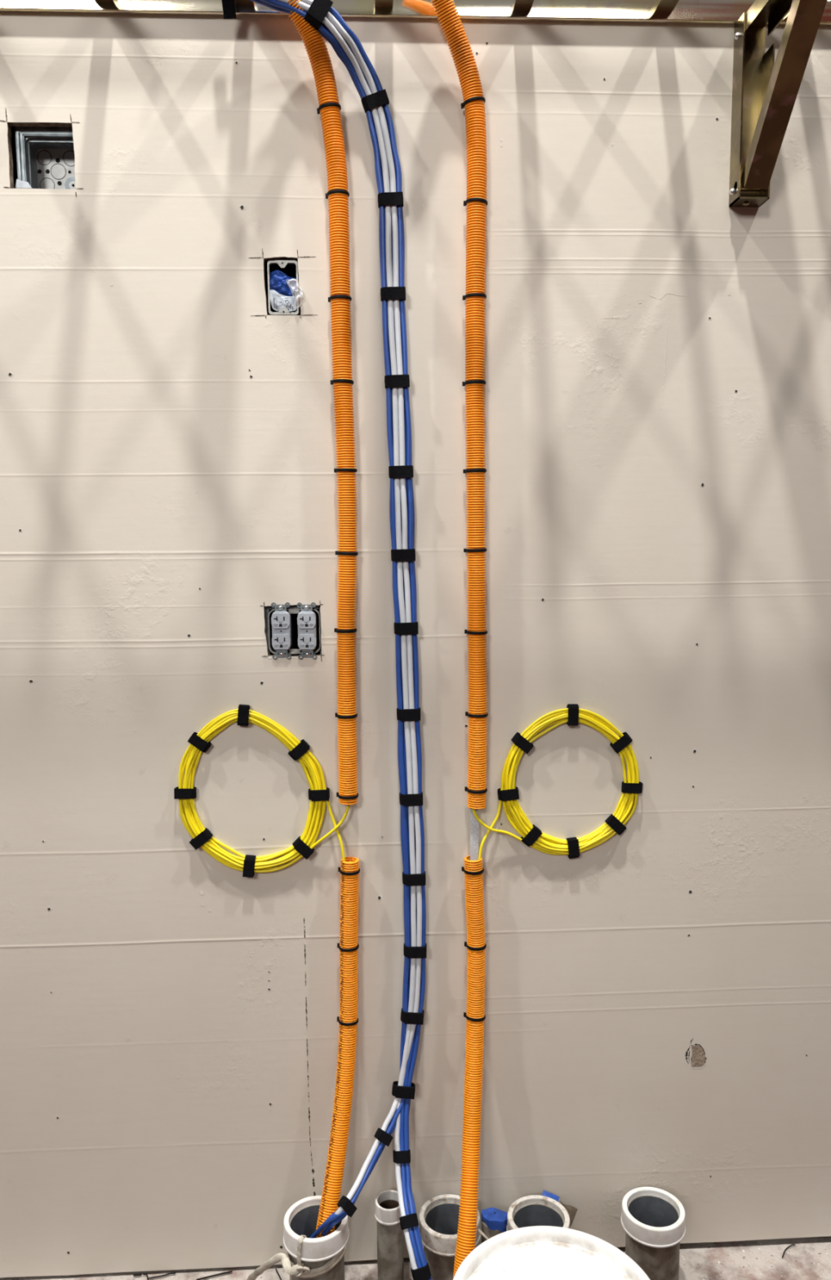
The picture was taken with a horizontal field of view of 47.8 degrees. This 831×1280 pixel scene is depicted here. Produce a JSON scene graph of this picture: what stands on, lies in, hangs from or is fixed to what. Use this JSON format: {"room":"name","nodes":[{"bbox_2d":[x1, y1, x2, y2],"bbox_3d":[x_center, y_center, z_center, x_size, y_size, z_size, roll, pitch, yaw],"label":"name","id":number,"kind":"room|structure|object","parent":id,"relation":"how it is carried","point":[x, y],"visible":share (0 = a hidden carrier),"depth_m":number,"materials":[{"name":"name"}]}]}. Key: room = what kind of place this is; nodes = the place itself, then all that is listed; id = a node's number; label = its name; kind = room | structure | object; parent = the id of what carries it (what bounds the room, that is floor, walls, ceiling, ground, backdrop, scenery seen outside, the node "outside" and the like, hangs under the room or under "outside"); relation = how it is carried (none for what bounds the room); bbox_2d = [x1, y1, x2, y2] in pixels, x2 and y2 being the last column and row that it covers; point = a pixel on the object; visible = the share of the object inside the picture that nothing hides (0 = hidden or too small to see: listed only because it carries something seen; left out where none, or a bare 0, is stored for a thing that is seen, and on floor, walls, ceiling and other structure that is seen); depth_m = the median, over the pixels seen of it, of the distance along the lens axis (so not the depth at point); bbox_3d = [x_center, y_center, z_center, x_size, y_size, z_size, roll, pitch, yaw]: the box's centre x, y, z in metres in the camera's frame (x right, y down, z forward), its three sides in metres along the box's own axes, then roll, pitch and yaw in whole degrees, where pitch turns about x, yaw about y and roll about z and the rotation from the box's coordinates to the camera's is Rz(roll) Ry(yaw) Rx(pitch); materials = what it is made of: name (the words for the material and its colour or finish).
{"room":"telecommunications equipment room","nodes":[
{"label":"telecommunications equipment room","id":0,"kind":"room"},
{"bbox_2d":[0,0,830,1277],"bbox_3d":[-0.003,-1.810,1.614,6.600,6.200,0.141,-1,7,-3],"label":"wall","id":1,"kind":"structure","parent":0,"point":[657,349],"depth_m":1.76,"materials":[{"name":"paint"}]},
{"bbox_2d":[14,126,75,189],"bbox_3d":[-0.639,-0.840,1.681,0.128,0.128,0.064,-1,7,-3],"label":"junction box","id":2,"kind":"object","parent":1,"relation":"attached to","point":[45,155],"visible":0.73,"depth_m":1.69,"materials":[{"name":"metal"}]},
{"bbox_2d":[15,178,31,188],"bbox_3d":[-0.690,-0.803,1.652,0.028,0.015,0.005,-1,7,-3],"label":"scrap","id":3,"kind":"object","parent":2,"relation":"in","point":[20,184],"visible":0.85,"depth_m":1.65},
{"bbox_2d":[178,708,350,872],"bbox_3d":[-0.285,0.297,1.779,0.324,0.342,0.024,-1,7,0],"label":"cable coil","id":4,"kind":"object","parent":1,"relation":"attached to","point":[190,820],"visible":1,"depth_m":1.78,"materials":[{"name":"plastic"}]},
{"bbox_2d":[173,786,196,799],"bbox_3d":[-0.434,0.288,1.770,0.040,0.022,0.020,-1,7,-3],"label":"wrap","id":5,"kind":"object","parent":4,"relation":"attached to","point":[179,793],"visible":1,"depth_m":1.76,"materials":[{"name":"black fabric"}]},
{"bbox_2d":[187,732,211,752],"bbox_3d":[-0.405,0.192,1.760,0.043,0.040,0.020,-1,7,-3],"label":"wrap","id":6,"kind":"object","parent":4,"relation":"attached to","point":[194,740],"visible":1,"depth_m":1.75,"materials":[{"name":"black fabric"}]},
{"bbox_2d":[189,827,213,849],"bbox_3d":[-0.407,0.377,1.782,0.043,0.039,0.020,-1,7,-3],"label":"wrap","id":7,"kind":"object","parent":4,"relation":"attached to","point":[203,837],"visible":1,"depth_m":1.77,"materials":[{"name":"black fabric"}]},
{"bbox_2d":[237,704,249,725],"bbox_3d":[-0.322,0.141,1.758,0.024,0.042,0.020,-1,7,-3],"label":"wrap","id":8,"kind":"object","parent":4,"relation":"attached to","point":[243,709],"visible":1,"depth_m":1.75,"materials":[{"name":"black fabric"}]},
{"bbox_2d":[242,854,256,877],"bbox_3d":[-0.318,0.431,1.793,0.025,0.042,0.020,-1,7,-3],"label":"wrap","id":9,"kind":"object","parent":4,"relation":"attached to","point":[249,861],"visible":1,"depth_m":1.78,"materials":[{"name":"black fabric"}]},
{"bbox_2d":[288,738,310,760],"bbox_3d":[-0.220,0.208,1.771,0.043,0.040,0.020,-1,7,-3],"label":"wrap","id":10,"kind":"object","parent":4,"relation":"attached to","point":[303,747],"visible":1,"depth_m":1.76,"materials":[{"name":"black fabric"}]},
{"bbox_2d":[292,836,314,859],"bbox_3d":[-0.215,0.397,1.794,0.042,0.042,0.020,-1,7,-3],"label":"wrap","id":11,"kind":"object","parent":4,"relation":"attached to","point":[299,845],"visible":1,"depth_m":1.78,"materials":[{"name":"black fabric"}]},
{"bbox_2d":[308,787,329,801],"bbox_3d":[-0.184,0.293,1.783,0.040,0.021,0.020,-1,7,-3],"label":"wrap","id":12,"kind":"object","parent":4,"relation":"attached to","point":[321,794],"visible":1,"depth_m":1.77,"materials":[{"name":"black fabric"}]},
{"bbox_2d":[266,260,300,315],"bbox_3d":[-0.240,-0.637,1.722,0.054,0.094,0.078,-1,7,-3],"label":"device box","id":13,"kind":"object","parent":1,"relation":"attached to","point":[290,268],"visible":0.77,"depth_m":1.69,"materials":[{"name":"metal"}]},
{"bbox_2d":[269,270,296,296],"bbox_3d":[-0.240,-0.642,1.688,0.050,0.047,0.018,-1,7,-3],"label":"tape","id":14,"kind":"object","parent":13,"relation":"in","point":[283,284],"visible":1,"depth_m":1.69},
{"bbox_2d":[269,289,296,311],"bbox_3d":[-0.238,-0.610,1.685,0.047,0.038,0.012,-1,7,-3],"label":"bag","id":15,"kind":"object","parent":13,"relation":"in","point":[277,300],"visible":1,"depth_m":1.69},
{"bbox_2d":[265,605,321,654],"bbox_3d":[-0.230,-0.021,1.793,0.106,0.094,0.067,-1,7,-3],"label":"outlet box","id":16,"kind":"object","parent":1,"relation":"attached to","point":[294,611],"visible":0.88,"depth_m":1.77,"materials":[{"name":"metal"}]},
{"bbox_2d":[271,602,292,659],"bbox_3d":[-0.251,-0.018,1.761,0.035,0.107,0.040,-1,7,-3],"label":"receptacle","id":17,"kind":"object","parent":16,"relation":"attached to","point":[281,619],"visible":1,"depth_m":1.74,"materials":[{"name":"plastic"}]},
{"bbox_2d":[271,613,290,628],"bbox_3d":[-0.250,-0.036,1.742,0.034,0.029,0.007,-1,7,-3],"label":"socket","id":18,"kind":"object","parent":17,"relation":"attached to","point":[278,620],"depth_m":1.74,"materials":[{"name":"grey plastic"}]},
{"bbox_2d":[271,633,290,649],"bbox_3d":[-0.250,0.003,1.747,0.034,0.029,0.007,-1,7,-3],"label":"socket","id":19,"kind":"object","parent":17,"relation":"attached to","point":[279,641],"depth_m":1.74,"materials":[{"name":"grey plastic"}]},
{"bbox_2d":[297,602,317,659],"bbox_3d":[-0.203,-0.018,1.763,0.035,0.107,0.040,-1,7,-3],"label":"receptacle","id":20,"kind":"object","parent":16,"relation":"attached to","point":[307,617],"visible":1,"depth_m":1.75,"materials":[{"name":"plastic"}]},
{"bbox_2d":[297,613,315,628],"bbox_3d":[-0.203,-0.036,1.744,0.034,0.029,0.007,-1,7,-3],"label":"socket","id":21,"kind":"object","parent":20,"relation":"attached to","point":[304,620],"depth_m":1.74,"materials":[{"name":"grey plastic"}]},
{"bbox_2d":[297,633,316,649],"bbox_3d":[-0.202,0.003,1.749,0.034,0.029,0.007,-1,7,-3],"label":"socket","id":22,"kind":"object","parent":20,"relation":"attached to","point":[305,641],"depth_m":1.75,"materials":[{"name":"grey plastic"}]},
{"bbox_2d":[286,0,357,804],"bbox_3d":[-0.187,-0.417,1.641,0.060,1.474,0.186,6,10,43],"label":"conduit","id":23,"kind":"object","parent":1,"relation":"attached to","point":[315,46],"visible":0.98,"depth_m":1.67,"materials":[{"name":"orange plastic"}]},
{"bbox_2d":[316,102,341,114],"bbox_3d":[-0.150,-0.919,1.623,0.042,0.011,0.040,-1,7,-3],"label":"cable tie","id":24,"kind":"object","parent":23,"relation":"attached to","point":[329,104],"visible":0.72,"depth_m":1.61,"materials":[{"name":"black plastic"}]},
{"bbox_2d":[325,189,349,199],"bbox_3d":[-0.137,-0.779,1.642,0.042,0.008,0.040,-1,7,-3],"label":"cable tie","id":25,"kind":"object","parent":23,"relation":"attached to","point":[333,191],"visible":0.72,"depth_m":1.63,"materials":[{"name":"black plastic"}]},
{"bbox_2d":[328,294,351,302],"bbox_3d":[-0.134,-0.605,1.664,0.042,0.007,0.040,-1,7,-3],"label":"cable tie","id":26,"kind":"object","parent":23,"relation":"attached to","point":[335,296],"visible":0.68,"depth_m":1.65,"materials":[{"name":"black plastic"}]},
{"bbox_2d":[330,378,354,384],"bbox_3d":[-0.132,-0.462,1.681,0.042,0.007,0.040,-1,7,-3],"label":"cable tie","id":27,"kind":"object","parent":23,"relation":"attached to","point":[335,380],"visible":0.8,"depth_m":1.67,"materials":[{"name":"black plastic"}]},
{"bbox_2d":[333,627,356,633],"bbox_3d":[-0.129,-0.018,1.736,0.042,0.007,0.040,-1,7,-3],"label":"cable tie","id":28,"kind":"object","parent":23,"relation":"attached to","point":[335,629],"visible":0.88,"depth_m":1.72,"materials":[{"name":"black plastic"}]},
{"bbox_2d":[333,467,357,472],"bbox_3d":[-0.127,-0.308,1.701,0.042,0.007,0.040,-1,7,-3],"label":"cable tie","id":29,"kind":"object","parent":23,"relation":"attached to","point":[340,469],"visible":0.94,"depth_m":1.68,"materials":[{"name":"black plastic"}]},
{"bbox_2d":[335,551,358,555],"bbox_3d":[-0.126,-0.159,1.719,0.042,0.008,0.040,-1,7,-3],"label":"cable tie","id":30,"kind":"object","parent":23,"relation":"attached to","point":[337,553],"visible":0.95,"depth_m":1.70,"materials":[{"name":"black plastic"}]},
{"bbox_2d":[250,0,405,1177],"bbox_3d":[-0.164,0.045,1.631,0.340,2.474,0.216,-2,7,-10],"label":"cable","id":31,"kind":"object","parent":1,"relation":"attached to","point":[402,1047],"visible":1,"depth_m":1.72,"materials":[{"name":"plastic"}]},
{"bbox_2d":[380,286,405,301],"bbox_3d":[-0.040,-0.616,1.672,0.045,0.023,0.026,-1,7,-3],"label":"wrap","id":32,"kind":"object","parent":31,"relation":"attached to","point":[387,292],"visible":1,"depth_m":1.66,"materials":[{"name":"black fabric"}]},
{"bbox_2d":[399,791,422,806],"bbox_3d":[-0.008,0.301,1.786,0.045,0.023,0.026,-1,7,-3],"label":"wrap","id":33,"kind":"object","parent":31,"relation":"attached to","point":[416,799],"visible":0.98,"depth_m":1.77,"materials":[{"name":"black fabric"}]},
{"bbox_2d":[259,0,409,1238],"bbox_3d":[-0.176,-0.007,1.637,0.387,2.360,0.129,-5,8,-31],"label":"cable","id":34,"kind":"object","parent":1,"relation":"attached to","point":[273,2],"visible":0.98,"depth_m":1.72,"materials":[{"name":"plastic"}]},
{"bbox_2d":[315,857,359,1238],"bbox_3d":[-0.153,0.798,1.773,0.041,0.750,0.173,3,8,25],"label":"conduit","id":35,"kind":"object","parent":1,"relation":"attached to","point":[348,922],"visible":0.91,"depth_m":1.79,"materials":[{"name":"orange plastic"}]},
{"bbox_2d":[337,1016,358,1026],"bbox_3d":[-0.132,0.738,1.821,0.042,0.010,0.040,-1,7,-3],"label":"cable tie","id":36,"kind":"object","parent":35,"relation":"attached to","point":[338,1017],"visible":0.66,"depth_m":1.80,"materials":[{"name":"black plastic"}]},
{"bbox_2d":[337,942,359,951],"bbox_3d":[-0.130,0.591,1.809,0.042,0.008,0.040,-1,7,-3],"label":"cable tie","id":37,"kind":"object","parent":35,"relation":"attached to","point":[338,944],"visible":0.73,"depth_m":1.79,"materials":[{"name":"black plastic"}]},
{"bbox_2d":[301,0,422,1269],"bbox_3d":[-0.142,0.049,1.625,0.343,2.464,0.213,-2,7,-11],"label":"cable","id":38,"kind":"object","parent":1,"relation":"attached to","point":[334,21],"visible":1,"depth_m":1.72,"materials":[{"name":"plastic"}]},
{"bbox_2d":[391,548,415,561],"bbox_3d":[-0.023,-0.157,1.729,0.045,0.023,0.026,-1,7,-3],"label":"wrap","id":39,"kind":"object","parent":38,"relation":"attached to","point":[397,555],"visible":1,"depth_m":1.72,"materials":[{"name":"black fabric"}]},
{"bbox_2d":[0,0,830,25],"bbox_3d":[0.014,-1.079,1.473,6.200,0.038,0.310,-1,7,-3],"label":"cable tray","id":40,"kind":"object","parent":1,"relation":"attached to","point":[697,11],"visible":0.82,"depth_m":1.62,"materials":[{"name":"yellow metal"}]},
{"bbox_2d":[221,0,235,18],"bbox_3d":[-0.318,-1.090,1.562,0.032,0.091,0.030,-1,7,-3],"label":"strap","id":41,"kind":"object","parent":40,"relation":"hanging from","point":[228,6],"visible":1,"depth_m":1.57,"materials":[{"name":"black fabric"}]},
{"bbox_2d":[275,0,416,1230],"bbox_3d":[-0.172,-0.006,1.643,0.393,2.360,0.127,-5,8,-34],"label":"cable","id":42,"kind":"object","parent":40,"relation":"hanging from","point":[304,6],"visible":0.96,"depth_m":1.72,"materials":[{"name":"plastic"}]},
{"bbox_2d":[309,36,417,1237],"bbox_3d":[-0.170,-0.011,1.652,0.392,2.363,0.129,-5,9,-35],"label":"cable","id":43,"kind":"object","parent":40,"relation":"hanging from","point":[333,1213],"visible":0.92,"depth_m":1.72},
{"bbox_2d":[337,1195,357,1217],"bbox_3d":[-0.126,1.041,1.724,0.032,0.035,0.030,6,10,44],"label":"wrap","id":44,"kind":"object","parent":43,"relation":"attached to","point":[344,1202],"visible":1,"depth_m":1.72,"materials":[{"name":"black fabric"}]},
{"bbox_2d":[373,1128,393,1146],"bbox_3d":[-0.062,0.962,1.816,0.037,0.034,0.030,-1,7,-3],"label":"wrap","id":45,"kind":"object","parent":43,"relation":"attached to","point":[381,1135],"visible":1,"depth_m":1.81,"materials":[{"name":"black fabric"}]},
{"bbox_2d":[320,22,411,1235],"bbox_3d":[-0.172,-0.008,1.645,0.388,2.370,0.133,-5,8,-32],"label":"cable","id":46,"kind":"object","parent":40,"relation":"hanging from","point":[333,1223],"visible":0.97,"depth_m":1.77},
{"bbox_2d":[328,6,430,1279],"bbox_3d":[-0.133,0.048,1.626,0.338,2.461,0.213,-2,7,-10],"label":"cable","id":47,"kind":"object","parent":40,"relation":"hanging from","point":[332,11],"visible":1,"depth_m":1.73,"materials":[{"name":"plastic"}]},
{"bbox_2d":[391,1080,415,1099],"bbox_3d":[-0.023,0.884,1.844,0.047,0.028,0.028,-1,7,-3],"label":"wrap","id":48,"kind":"object","parent":47,"relation":"attached to","point":[399,1091],"visible":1,"depth_m":1.83,"materials":[{"name":"black fabric"}]},
{"bbox_2d":[354,33,432,1279],"bbox_3d":[-0.132,0.045,1.632,0.339,2.468,0.213,-2,7,-11],"label":"cable","id":49,"kind":"object","parent":40,"relation":"hanging from","point":[414,1205],"visible":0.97,"depth_m":1.73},
{"bbox_2d":[304,0,333,30],"bbox_3d":[-0.162,-1.051,1.569,0.050,0.053,0.029,-1,7,-3],"label":"wrap","id":50,"kind":"object","parent":49,"relation":"attached to","point":[318,10],"visible":1,"depth_m":1.56,"materials":[{"name":"black fabric"}]},
{"bbox_2d":[360,88,389,113],"bbox_3d":[-0.070,-0.933,1.625,0.049,0.035,0.028,-1,7,-3],"label":"wrap","id":51,"kind":"object","parent":49,"relation":"attached to","point":[380,98],"visible":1,"depth_m":1.61,"materials":[{"name":"black fabric"}]},
{"bbox_2d":[377,191,403,208],"bbox_3d":[-0.044,-0.774,1.652,0.045,0.024,0.026,-1,7,-3],"label":"wrap","id":52,"kind":"object","parent":49,"relation":"attached to","point":[388,198],"visible":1,"depth_m":1.64,"materials":[{"name":"black fabric"}]},
{"bbox_2d":[384,374,409,388],"bbox_3d":[-0.033,-0.465,1.691,0.045,0.024,0.026,-1,7,-3],"label":"wrap","id":53,"kind":"object","parent":49,"relation":"attached to","point":[390,380],"visible":1,"depth_m":1.68,"materials":[{"name":"black fabric"}]},
{"bbox_2d":[388,465,413,478],"bbox_3d":[-0.026,-0.306,1.710,0.045,0.023,0.026,-1,7,-3],"label":"wrap","id":54,"kind":"object","parent":49,"relation":"attached to","point":[397,471],"visible":1,"depth_m":1.70,"materials":[{"name":"black fabric"}]},
{"bbox_2d":[392,1149,410,1164],"bbox_3d":[-0.027,1.002,1.821,0.034,0.029,0.032,-1,7,-3],"label":"wrap","id":55,"kind":"object","parent":49,"relation":"attached to","point":[399,1157],"visible":1,"depth_m":1.81,"materials":[{"name":"black fabric"}]},
{"bbox_2d":[394,622,417,635],"bbox_3d":[-0.017,-0.022,1.746,0.045,0.023,0.026,-1,7,-3],"label":"wrap","id":56,"kind":"object","parent":49,"relation":"attached to","point":[411,628],"visible":1,"depth_m":1.73,"materials":[{"name":"black fabric"}]},
{"bbox_2d":[396,707,420,721],"bbox_3d":[-0.013,0.139,1.766,0.045,0.023,0.026,-1,7,-3],"label":"wrap","id":57,"kind":"object","parent":49,"relation":"attached to","point":[411,714],"visible":1,"depth_m":1.75,"materials":[{"name":"black fabric"}]},
{"bbox_2d":[399,1213,418,1230],"bbox_3d":[-0.012,1.090,1.759,0.037,0.036,0.032,-1,7,-3],"label":"wrap","id":58,"kind":"object","parent":49,"relation":"attached to","point":[411,1220],"visible":1,"depth_m":1.75,"materials":[{"name":"black fabric"}]},
{"bbox_2d":[400,1008,423,1024],"bbox_3d":[-0.006,0.736,1.837,0.046,0.026,0.026,-1,7,-3],"label":"wrap","id":59,"kind":"object","parent":49,"relation":"attached to","point":[411,1018],"visible":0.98,"depth_m":1.82,"materials":[{"name":"black fabric"}]},
{"bbox_2d":[402,871,426,886],"bbox_3d":[-0.003,0.457,1.805,0.045,0.023,0.026,-1,7,-3],"label":"wrap","id":60,"kind":"object","parent":49,"relation":"attached to","point":[417,879],"visible":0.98,"depth_m":1.79,"materials":[{"name":"black fabric"}]},
{"bbox_2d":[403,942,426,958],"bbox_3d":[-0.001,0.602,1.823,0.045,0.023,0.026,-1,7,-3],"label":"wrap","id":61,"kind":"object","parent":49,"relation":"attached to","point":[417,952],"visible":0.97,"depth_m":1.81,"materials":[{"name":"black fabric"}]},
{"bbox_2d":[410,1262,431,1279],"bbox_3d":[0.010,1.163,1.725,0.038,0.033,0.031,-1,7,-3],"label":"wrap","id":62,"kind":"object","parent":49,"relation":"attached to","point":[424,1273],"visible":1,"depth_m":1.72,"materials":[{"name":"black fabric"}]},
{"bbox_2d":[431,0,487,808],"bbox_3d":[0.056,-0.419,1.655,0.176,1.498,0.052,-7,10,-44],"label":"conduit","id":63,"kind":"object","parent":1,"relation":"attached to","point":[464,60],"visible":0.98,"depth_m":1.68,"materials":[{"name":"orange plastic"}]},
{"bbox_2d":[460,96,485,108],"bbox_3d":[0.101,-0.935,1.633,0.042,0.013,0.040,-1,7,-3],"label":"cable tie","id":64,"kind":"object","parent":63,"relation":"attached to","point":[475,98],"visible":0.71,"depth_m":1.62,"materials":[{"name":"black plastic"}]},
{"bbox_2d":[462,379,485,386],"bbox_3d":[0.106,-0.463,1.693,0.042,0.007,0.040,-1,7,-3],"label":"cable tie","id":65,"kind":"object","parent":63,"relation":"attached to","point":[474,381],"visible":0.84,"depth_m":1.68,"materials":[{"name":"black plastic"}]},
{"bbox_2d":[470,808,478,860],"bbox_3d":[0.113,0.375,1.797,0.017,0.206,0.005,-1,7,-3],"label":"tape","id":66,"kind":"object","parent":63,"relation":"attached to","point":[473,822],"visible":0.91,"depth_m":1.80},
{"bbox_2d":[462,293,486,300],"bbox_3d":[0.106,-0.612,1.675,0.042,0.007,0.040,-1,7,-3],"label":"cable tie","id":67,"kind":"object","parent":63,"relation":"attached to","point":[469,295],"visible":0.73,"depth_m":1.66,"materials":[{"name":"black plastic"}]},
{"bbox_2d":[462,468,486,473],"bbox_3d":[0.109,-0.308,1.712,0.042,0.007,0.040,-1,7,-3],"label":"cable tie","id":68,"kind":"object","parent":63,"relation":"attached to","point":[470,470],"visible":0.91,"depth_m":1.70,"materials":[{"name":"black plastic"}]},
{"bbox_2d":[463,547,487,552],"bbox_3d":[0.111,-0.166,1.730,0.042,0.008,0.040,-1,7,-3],"label":"cable tie","id":69,"kind":"object","parent":63,"relation":"attached to","point":[468,550],"visible":0.94,"depth_m":1.71,"materials":[{"name":"black plastic"}]},
{"bbox_2d":[463,197,488,206],"bbox_3d":[0.106,-0.771,1.655,0.042,0.009,0.040,-1,7,-3],"label":"cable tie","id":70,"kind":"object","parent":63,"relation":"attached to","point":[472,199],"visible":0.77,"depth_m":1.64,"materials":[{"name":"black plastic"}]},
{"bbox_2d":[464,629,487,635],"bbox_3d":[0.113,-0.015,1.748,0.042,0.007,0.040,-1,7,-3],"label":"cable tie","id":71,"kind":"object","parent":63,"relation":"attached to","point":[466,631],"visible":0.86,"depth_m":1.73,"materials":[{"name":"black plastic"}]},
{"bbox_2d":[464,786,487,794],"bbox_3d":[0.116,0.285,1.785,0.042,0.007,0.040,-1,7,-3],"label":"cable tie","id":72,"kind":"object","parent":63,"relation":"attached to","point":[466,788],"visible":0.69,"depth_m":1.77,"materials":[{"name":"black plastic"}]},
{"bbox_2d":[465,711,488,717],"bbox_3d":[0.116,0.140,1.767,0.042,0.007,0.040,-1,7,-3],"label":"cable tie","id":73,"kind":"object","parent":63,"relation":"attached to","point":[467,713],"visible":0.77,"depth_m":1.75,"materials":[{"name":"black plastic"}]},
{"bbox_2d":[453,855,484,1278],"bbox_3d":[0.096,0.870,1.747,0.046,0.882,0.256,1,7,12],"label":"conduit","id":74,"kind":"object","parent":1,"relation":"attached to","point":[474,901],"visible":0.93,"depth_m":1.80,"materials":[{"name":"orange plastic"}]},
{"bbox_2d":[461,866,484,875],"bbox_3d":[0.111,0.442,1.803,0.042,0.007,0.040,-1,7,-3],"label":"cable tie","id":75,"kind":"object","parent":74,"relation":"attached to","point":[463,869],"visible":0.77,"depth_m":1.79,"materials":[{"name":"black plastic"}]},
{"bbox_2d":[463,1012,485,1022],"bbox_3d":[0.116,0.735,1.831,0.042,0.011,0.040,-1,7,-3],"label":"cable tie","id":76,"kind":"object","parent":74,"relation":"attached to","point":[465,1015],"visible":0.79,"depth_m":1.81,"materials":[{"name":"black plastic"}]},
{"bbox_2d":[542,1190,559,1201],"bbox_3d":[0.273,1.126,1.897,0.040,0.017,0.019,-1,7,-3],"label":"scrap","id":77,"kind":"object","parent":1,"relation":"attached to","point":[545,1193],"visible":0.56,"depth_m":1.90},
{"bbox_2d":[471,707,639,859],"bbox_3d":[0.269,0.302,1.806,0.328,0.346,0.024,-1,7,-5],"label":"cable coil","id":78,"kind":"object","parent":1,"relation":"attached to","point":[548,844],"visible":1,"depth_m":1.80,"materials":[{"name":"plastic"}]},
{"bbox_2d":[497,786,519,801],"bbox_3d":[0.178,0.295,1.801,0.041,0.024,0.020,-1,7,-3],"label":"wrap","id":79,"kind":"object","parent":78,"relation":"attached to","point":[508,794],"visible":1,"depth_m":1.79,"materials":[{"name":"black fabric"}]},
{"bbox_2d":[511,732,533,753],"bbox_3d":[0.204,0.196,1.790,0.043,0.040,0.020,-1,7,-3],"label":"wrap","id":80,"kind":"object","parent":78,"relation":"attached to","point":[520,741],"visible":1,"depth_m":1.78,"materials":[{"name":"black fabric"}]},
{"bbox_2d":[520,824,542,846],"bbox_3d":[0.224,0.378,1.814,0.041,0.042,0.020,-1,7,-3],"label":"wrap","id":81,"kind":"object","parent":78,"relation":"attached to","point":[535,833],"visible":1,"depth_m":1.80,"materials":[{"name":"black fabric"}]},
{"bbox_2d":[566,703,578,725],"bbox_3d":[0.299,0.142,1.788,0.022,0.040,0.020,-1,7,-3],"label":"wrap","id":82,"kind":"object","parent":78,"relation":"attached to","point":[573,708],"visible":1,"depth_m":1.78,"materials":[{"name":"black fabric"}]},
{"bbox_2d":[566,836,579,858],"bbox_3d":[0.305,0.404,1.821,0.024,0.042,0.020,-1,7,-3],"label":"wrap","id":83,"kind":"object","parent":78,"relation":"attached to","point":[573,842],"visible":1,"depth_m":1.81,"materials":[{"name":"black fabric"}]},
{"bbox_2d":[604,813,626,835],"bbox_3d":[0.388,0.358,1.819,0.042,0.042,0.020,-1,7,-3],"label":"wrap","id":84,"kind":"object","parent":78,"relation":"attached to","point":[612,821],"visible":1,"depth_m":1.81,"materials":[{"name":"black fabric"}]},
{"bbox_2d":[609,732,632,753],"bbox_3d":[0.395,0.197,1.800,0.043,0.040,0.020,-1,7,-3],"label":"wrap","id":85,"kind":"object","parent":78,"relation":"attached to","point":[625,740],"visible":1,"depth_m":1.79,"materials":[{"name":"black fabric"}]},
{"bbox_2d":[621,781,642,793],"bbox_3d":[0.418,0.284,1.812,0.041,0.023,0.020,-1,7,-3],"label":"wrap","id":86,"kind":"object","parent":78,"relation":"attached to","point":[626,788],"visible":1,"depth_m":1.80,"materials":[{"name":"black fabric"}]},
{"bbox_2d":[560,1200,577,1227],"bbox_3d":[0.310,1.156,1.898,0.038,0.058,0.021,0,7,6],"label":"scrap","id":87,"kind":"object","parent":1,"relation":"attached to","point":[571,1211],"visible":0.86,"depth_m":1.90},
{"bbox_2d":[728,0,826,207],"bbox_3d":[0.600,-0.913,1.516,0.066,0.311,0.330,-1,7,-3],"label":"bracket","id":88,"kind":"object","parent":1,"relation":"attached to","point":[765,90],"visible":1,"depth_m":1.62,"materials":[{"name":"brown metal"}]},
{"bbox_2d":[0,1235,830,1279],"bbox_3d":[0.122,1.509,0.009,6.600,0.001,4.140,-1,7,-3],"label":"floor","id":89,"kind":"structure","parent":0,"point":[810,1259],"depth_m":1.91,"materials":[{"name":"concrete"}]},
{"bbox_2d":[283,1195,349,1279],"bbox_3d":[-0.186,1.188,1.770,0.123,0.213,0.123,-1,7,-3],"label":"pipe stub","id":90,"kind":"object","parent":89,"relation":"on","point":[300,1219],"visible":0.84,"depth_m":1.73,"materials":[{"name":"white plastic"}]},
{"bbox_2d":[246,1235,346,1279],"bbox_3d":[-0.215,1.145,1.750,0.177,0.134,0.111,-4,8,-27],"label":"tape","id":91,"kind":"object","parent":90,"relation":"attached to","point":[300,1270],"visible":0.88,"depth_m":1.71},
{"bbox_2d":[328,11,422,1268],"bbox_3d":[-0.140,0.045,1.631,0.334,2.468,0.220,-2,7,-10],"label":"cable","id":92,"kind":"object","parent":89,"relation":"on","point":[402,1113],"visible":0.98,"depth_m":1.77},
{"bbox_2d":[374,1190,404,1279],"bbox_3d":[-0.050,1.189,1.846,0.060,0.190,0.060,-1,7,-3],"label":"pipe stub","id":93,"kind":"object","parent":89,"relation":"on","point":[387,1212],"visible":0.79,"depth_m":1.82,"materials":[{"name":"white plastic"}]},
{"bbox_2d":[418,1194,480,1279],"bbox_3d":[0.067,1.205,1.845,0.122,0.158,0.122,-1,7,-3],"label":"pipe stub","id":94,"kind":"object","parent":89,"relation":"on","point":[438,1217],"visible":0.69,"depth_m":1.82,"materials":[{"name":"plastic"}]},
{"bbox_2d":[480,1207,507,1243],"bbox_3d":[0.158,1.200,1.850,0.055,0.164,0.055,-1,7,-3],"label":"pipe","id":95,"kind":"object","parent":89,"relation":"on","point":[494,1220],"visible":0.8,"depth_m":1.82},
{"bbox_2d":[506,1195,569,1231],"bbox_3d":[0.238,1.199,1.823,0.123,0.171,0.123,-1,7,-3],"label":"pipe stub","id":96,"kind":"object","parent":89,"relation":"on","point":[531,1210],"visible":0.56,"depth_m":1.85,"materials":[{"name":"plastic"}]},
{"bbox_2d":[453,1226,650,1279],"bbox_3d":[0.206,1.152,1.392,0.318,0.370,0.318,-1,7,-3],"label":"pail","id":97,"kind":"object","parent":89,"relation":"on","point":[531,1252],"visible":1,"depth_m":1.47,"materials":[{"name":"white plastic"}]},
{"bbox_2d":[621,1186,685,1279],"bbox_3d":[0.466,1.195,1.844,0.123,0.171,0.123,-1,7,-3],"label":"pipe stub","id":98,"kind":"object","parent":89,"relation":"on","point":[653,1219],"visible":0.97,"depth_m":1.81,"materials":[{"name":"white plastic"}]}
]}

